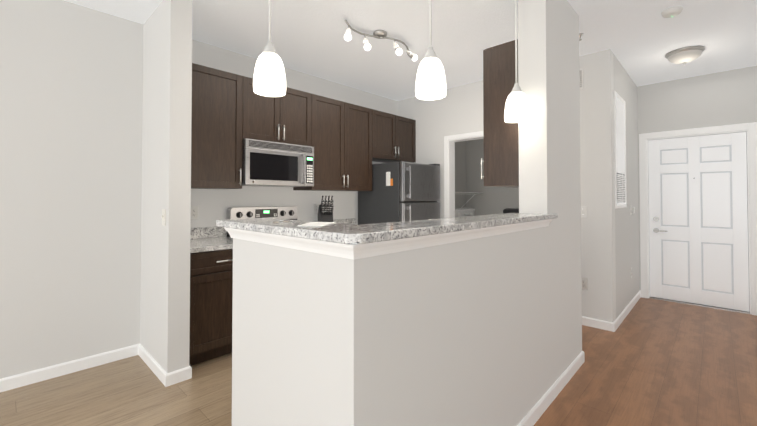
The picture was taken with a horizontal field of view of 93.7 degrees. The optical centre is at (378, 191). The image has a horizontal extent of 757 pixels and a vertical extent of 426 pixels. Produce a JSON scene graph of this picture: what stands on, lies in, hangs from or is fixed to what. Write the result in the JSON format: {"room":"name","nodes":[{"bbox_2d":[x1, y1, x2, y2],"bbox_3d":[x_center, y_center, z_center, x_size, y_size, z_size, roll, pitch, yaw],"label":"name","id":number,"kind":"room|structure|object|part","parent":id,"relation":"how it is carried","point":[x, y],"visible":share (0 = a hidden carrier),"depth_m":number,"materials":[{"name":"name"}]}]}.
{"room":"kitchen","nodes":[
{"label":"kitchen","id":0,"kind":"room"},
{"bbox_2d":[140,0,195,372],"bbox_3d":[-1.650,-0.032,2.744,0.690,2.740,0.140,-1,-1,44],"label":"wall","id":1,"kind":"structure","parent":0,"point":[168,48],"depth_m":2.55,"materials":[{"name":"grey paint"}]},
{"bbox_2d":[137,344,169,386],"bbox_3d":[-1.698,1.294,2.661,0.703,0.085,0.013,-1,-1,44],"label":"baseboard","id":2,"kind":"structure","parent":1,"relation":"attached to","point":[162,375],"depth_m":2.61,"materials":[{"name":"white"}]},
{"bbox_2d":[161,209,165,225],"bbox_3d":[-1.527,0.184,2.514,0.072,0.116,0.018,-1,-1,44],"label":"light switch","id":3,"kind":"object","parent":1,"relation":"attached to","point":[163,216],"visible":1,"depth_m":2.50,"materials":[{"name":"white plastic"}]},
{"bbox_2d":[0,0,399,378],"bbox_3d":[-2.579,-0.038,2.392,0.170,2.740,8.470,-1,-1,44],"label":"wall","id":4,"kind":"structure","parent":0,"point":[94,150],"depth_m":2.65,"materials":[{"name":"grey paint"}]},
{"bbox_2d":[0,344,136,391],"bbox_3d":[-3.661,1.269,1.143,0.013,0.085,4.920,-1,-1,44],"label":"baseboard","id":5,"kind":"structure","parent":4,"relation":"attached to","point":[23,379],"depth_m":2.58,"materials":[{"name":"white wood"}]},
{"bbox_2d":[191,206,197,218],"bbox_3d":[-1.685,0.196,3.242,0.009,0.116,0.072,-1,-1,44],"label":"electrical outlet","id":6,"kind":"object","parent":4,"relation":"attached to","point":[194,212],"visible":0.85,"depth_m":3.24,"materials":[{"name":"white plastic"}]},
{"bbox_2d":[191,63,242,188],"bbox_3d":[-1.540,-0.541,3.132,0.381,1.030,0.557,-1,-1,44],"label":"upper cabinet","id":7,"kind":"object","parent":4,"relation":"attached to","point":[216,127],"visible":0.69,"depth_m":3.06,"materials":[{"name":"brown wood"}]},
{"bbox_2d":[242,76,311,146],"bbox_3d":[-1.086,-0.760,3.613,0.381,0.575,0.760,-1,-1,44],"label":"upper cabinet","id":8,"kind":"object","parent":4,"relation":"attached to","point":[286,118],"visible":0.75,"depth_m":3.49,"materials":[{"name":"brown wood"}]},
{"bbox_2d":[242,139,313,186],"bbox_3d":[-1.056,-0.262,3.577,0.460,0.417,0.752,-1,-1,44],"label":"over-the-range microwave","id":9,"kind":"object","parent":8,"relation":"attached to","point":[269,164],"visible":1,"depth_m":3.42,"materials":[{"name":"metal"}]},
{"bbox_2d":[314,203,318,212],"bbox_3d":[-0.741,0.203,4.235,0.009,0.116,0.072,-1,-1,44],"label":"electrical outlet","id":10,"kind":"object","parent":4,"relation":"attached to","point":[316,206],"visible":0.96,"depth_m":4.23,"materials":[{"name":"white plastic"}]},
{"bbox_2d":[293,94,371,190],"bbox_3d":[-0.507,-0.523,4.218,0.381,1.030,0.920,-1,-1,44],"label":"upper cabinet","id":11,"kind":"object","parent":4,"relation":"attached to","point":[342,138],"visible":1,"depth_m":4.07,"materials":[{"name":"brown wood"}]},
{"bbox_2d":[372,109,415,162],"bbox_3d":[0.116,-0.722,4.876,0.381,0.610,0.887,-1,-1,44],"label":"upper cabinet","id":12,"kind":"object","parent":4,"relation":"attached to","point":[393,138],"visible":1,"depth_m":4.74,"materials":[{"name":"brown wood"}]},
{"bbox_2d":[0,297,756,425],"bbox_3d":[0.864,1.349,0.358,8.250,0.100,10.420,-1,-1,44],"label":"floor","id":13,"kind":"structure","parent":0,"point":[651,362],"depth_m":2.41,"materials":[{"name":"brown wood"}]},
{"bbox_2d":[189,249,232,365],"bbox_3d":[-1.442,0.905,3.014,0.651,0.874,0.555,-1,-1,44],"label":"base cabinet","id":14,"kind":"object","parent":13,"relation":"on","point":[211,284],"visible":0.38,"depth_m":2.76,"materials":[{"name":"brown wood"}]},
{"bbox_2d":[227,206,297,236],"bbox_3d":[-0.962,0.753,3.470,0.705,1.195,0.752,-1,-1,44],"label":"range","id":15,"kind":"object","parent":13,"relation":"on","point":[285,212],"visible":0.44,"depth_m":3.64,"materials":[{"name":"metal"}]},
{"bbox_2d":[224,219,551,425],"bbox_3d":[0.197,0.746,1.907,0.865,1.156,1.689,-1,-1,44],"label":"half wall","id":16,"kind":"structure","parent":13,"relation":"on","point":[452,334],"depth_m":1.35,"materials":[{"name":"grey paint"}]},
{"bbox_3d":[-0.386,0.182,1.325,0.835,0.046,0.029,-1,-1,44],"label":"bar trim moulding","id":17,"kind":"part","parent":16,"relation":"part of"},
{"bbox_2d":[216,213,557,243],"bbox_3d":[0.202,0.153,1.969,0.942,0.030,1.785,-1,-1,44],"label":"countertop","id":18,"kind":"structure","parent":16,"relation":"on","point":[341,233],"depth_m":1.32,"materials":[{"name":"grey stone"}]},
{"bbox_2d":[298,222,335,226],"bbox_3d":[-0.237,0.126,1.377,0.114,0.004,0.228,0,-1,5],"label":"envelope","id":19,"kind":"object","parent":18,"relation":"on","point":[315,224],"visible":1,"depth_m":1.33,"materials":[{"name":"white paper"}]},
{"bbox_3d":[0.500,0.187,1.628,0.029,0.046,1.689,-1,-1,44],"label":"bar trim moulding","id":20,"kind":"part","parent":16,"relation":"part of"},
{"bbox_2d":[358,162,439,224],"bbox_3d":[0.302,0.504,4.652,0.837,1.732,0.791,-1,-1,44],"label":"refrigerator","id":21,"kind":"object","parent":13,"relation":"on","point":[405,191],"visible":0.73,"depth_m":4.36,"materials":[{"name":"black metal"}]},
{"bbox_2d":[455,207,474,216],"bbox_3d":[1.520,0.826,5.600,0.670,1.119,0.670,-1,-1,44],"label":"washer","id":22,"kind":"object","parent":13,"relation":"on","point":[463,212],"visible":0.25,"depth_m":5.72,"materials":[{"name":"white metal"}]},
{"bbox_2d":[503,208,518,213],"bbox_3d":[2.039,0.818,5.108,0.670,1.119,0.670,-1,-1,44],"label":"dryer","id":23,"kind":"object","parent":13,"relation":"on","point":[509,210],"depth_m":5.39,"materials":[{"name":"black metal"}]},
{"bbox_3d":[0.464,0.893,2.280,0.651,0.874,2.257,-1,-1,44],"label":"base cabinet","id":24,"kind":"object","parent":13,"relation":"on","visible":0},
{"bbox_2d":[190,226,232,252],"bbox_3d":[-1.450,0.398,3.032,0.626,0.138,0.557,-1,-1,44],"label":"countertop","id":25,"kind":"structure","parent":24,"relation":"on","point":[206,239],"depth_m":3.17,"materials":[{"name":"grey stone"}]},
{"bbox_2d":[316,218,355,224],"bbox_3d":[-0.411,0.416,4.124,0.626,0.138,0.938,-1,-1,44],"label":"countertop","id":26,"kind":"structure","parent":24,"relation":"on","point":[344,221],"depth_m":4.55,"materials":[{"name":"grey stone"}]},
{"bbox_2d":[318,196,333,221],"bbox_3d":[-0.598,0.247,4.045,0.144,0.396,0.252,0,-1,-21],"label":"knife block","id":27,"kind":"object","parent":26,"relation":"on","point":[325,210],"visible":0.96,"depth_m":3.99,"materials":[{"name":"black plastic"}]},
{"bbox_2d":[64,0,756,100],"bbox_3d":[0.864,-1.491,0.405,8.250,0.100,10.420,-1,-1,44],"label":"ceiling","id":28,"kind":"structure","parent":0,"point":[640,39],"depth_m":3.12,"materials":[{"name":"white paint"}]},
{"bbox_2d":[253,0,285,96],"bbox_3d":[-0.516,-0.945,1.695,0.150,0.950,0.150,-1,-1,44],"label":"pendant light","id":29,"kind":"object","parent":28,"relation":"hanging from","point":[269,79],"visible":1,"depth_m":1.64,"materials":[{"name":"white glass"}]},
{"bbox_2d":[344,19,417,60],"bbox_3d":[0.046,-1.301,3.125,0.218,0.191,0.860,-1,-1,44],"label":"track spotlight","id":30,"kind":"object","parent":28,"relation":"attached to","point":[379,34],"visible":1,"depth_m":3.10,"materials":[{"name":"silver metal"}]},
{"bbox_2d":[415,0,445,99],"bbox_3d":[0.257,-0.944,1.754,0.150,0.950,0.150,-1,-1,44],"label":"pendant light","id":31,"kind":"object","parent":28,"relation":"hanging from","point":[430,81],"visible":1,"depth_m":1.70,"materials":[{"name":"white glass"}]},
{"bbox_2d":[504,0,528,122],"bbox_3d":[0.897,-0.934,2.310,0.150,0.950,0.150,-1,-1,44],"label":"pendant light","id":32,"kind":"object","parent":28,"relation":"hanging from","point":[516,108],"visible":1,"depth_m":2.27,"materials":[{"name":"white glass"}]},
{"bbox_2d":[661,6,682,17],"bbox_3d":[2.272,-1.382,2.748,0.132,0.040,0.132,-1,-1,44],"label":"smoke detector","id":33,"kind":"object","parent":28,"relation":"attached to","point":[671,12],"visible":1,"depth_m":2.72,"materials":[{"name":"white plastic"}]},
{"bbox_2d":[665,46,704,64],"bbox_3d":[3.052,-1.325,3.538,0.304,0.128,0.304,-1,-1,44],"label":"flush ceiling light","id":34,"kind":"object","parent":28,"relation":"attached to","point":[684,55],"visible":1,"depth_m":3.46,"materials":[{"name":"white glass"}]},
{"bbox_2d":[400,49,619,321],"bbox_3d":[1.331,-0.004,4.421,2.700,2.740,0.140,-1,-1,44],"label":"wall","id":35,"kind":"structure","parent":0,"point":[460,111],"depth_m":3.60,"materials":[{"name":"grey paint"}]},
{"bbox_2d":[444,131,483,217],"bbox_3d":[1.482,0.310,4.262,1.524,2.107,0.156,-1,-1,44],"label":"door frame","id":36,"kind":"structure","parent":35,"relation":"attached to","point":[449,172],"depth_m":4.72,"materials":[{"name":"white wood"}]},
{"bbox_2d":[455,192,482,207],"bbox_3d":[1.188,0.164,5.534,0.313,0.306,1.240,-1,-1,44],"label":"wire shelf","id":37,"kind":"object","parent":35,"relation":"attached to","point":[468,192],"visible":0.62,"depth_m":5.72,"materials":[{"name":"white metal"}]},
{"bbox_2d":[580,68,582,88],"bbox_3d":[2.048,-1.152,3.655,0.110,0.210,0.009,-1,-1,44],"label":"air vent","id":38,"kind":"object","parent":35,"relation":"in","point":[581,78],"visible":0.38,"depth_m":3.62,"materials":[{"name":"white plastic"}]},
{"bbox_2d":[581,206,586,217],"bbox_3d":[2.074,0.207,3.602,0.072,0.116,0.018,-1,-1,44],"label":"light switch","id":39,"kind":"object","parent":35,"relation":"attached to","point":[583,211],"visible":0.81,"depth_m":3.60,"materials":[{"name":"white plastic"}]},
{"bbox_2d":[581,277,587,289],"bbox_3d":[2.077,0.932,3.594,0.072,0.116,0.009,-1,-1,44],"label":"outlet","id":40,"kind":"object","parent":35,"relation":"attached to","point":[584,283],"visible":0.88,"depth_m":3.58,"materials":[{"name":"white plastic"}]},
{"bbox_2d":[582,316,610,330],"bbox_3d":[2.115,1.309,3.547,0.330,0.085,0.013,-1,-1,44],"label":"baseboard","id":41,"kind":"structure","parent":35,"relation":"attached to","point":[591,322],"depth_m":3.50,"materials":[{"name":"white"}]},
{"bbox_2d":[518,0,581,387],"bbox_3d":[1.271,-0.035,2.595,0.180,2.740,0.770,-1,-1,44],"label":"wall","id":42,"kind":"structure","parent":0,"point":[549,129],"depth_m":2.38,"materials":[{"name":"grey paint"}]},
{"bbox_2d":[481,39,518,187],"bbox_3d":[1.086,-0.527,2.751,0.286,0.990,0.730,-1,-1,44],"label":"upper cabinet","id":43,"kind":"object","parent":42,"relation":"attached to","point":[501,152],"visible":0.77,"depth_m":2.48,"materials":[{"name":"brown wood"}]},
{"bbox_2d":[517,351,584,425],"bbox_3d":[0.769,1.282,1.905,0.013,0.085,2.456,-1,-1,44],"label":"baseboard","id":44,"kind":"structure","parent":42,"relation":"attached to","point":[530,418],"depth_m":2.24,"materials":[{"name":"white"}]},
{"bbox_2d":[616,58,639,313],"bbox_3d":[2.741,-0.010,4.053,0.150,2.740,1.230,-1,-1,44],"label":"wall","id":45,"kind":"structure","parent":0,"point":[625,86],"depth_m":4.13,"materials":[{"name":"grey paint"}]},
{"bbox_2d":[614,91,626,207],"bbox_3d":[2.559,-0.415,3.751,0.012,1.180,0.570,-1,-1,44],"label":"air vent","id":46,"kind":"object","parent":45,"relation":"in","point":[620,149],"visible":1,"depth_m":3.73,"materials":[{"name":"white metal"}]},
{"bbox_2d":[611,290,640,331],"bbox_3d":[2.823,1.316,3.999,0.015,0.085,1.643,-1,-1,44],"label":"baseboard","id":47,"kind":"structure","parent":45,"relation":"attached to","point":[614,325],"depth_m":3.81,"materials":[{"name":"white wood"}]},
{"bbox_2d":[636,66,756,314],"bbox_3d":[3.955,-0.008,4.176,1.380,2.740,0.140,-1,-1,44],"label":"wall","id":48,"kind":"structure","parent":0,"point":[729,97],"depth_m":4.22,"materials":[{"name":"grey paint"}]},
{"bbox_2d":[639,122,756,315],"bbox_3d":[3.822,0.306,4.285,1.060,2.115,0.158,-1,-1,44],"label":"door frame","id":49,"kind":"structure","parent":48,"relation":"attached to","point":[750,129],"depth_m":4.12,"materials":[{"name":"white painted wood"}]},
{"bbox_2d":[648,132,748,311],"bbox_3d":[3.796,0.341,4.257,0.878,2.004,0.112,-1,-1,44],"label":"entry door","id":50,"kind":"structure","parent":48,"relation":"in","point":[698,228],"depth_m":4.23,"materials":[{"name":"white wood"}]}
]}

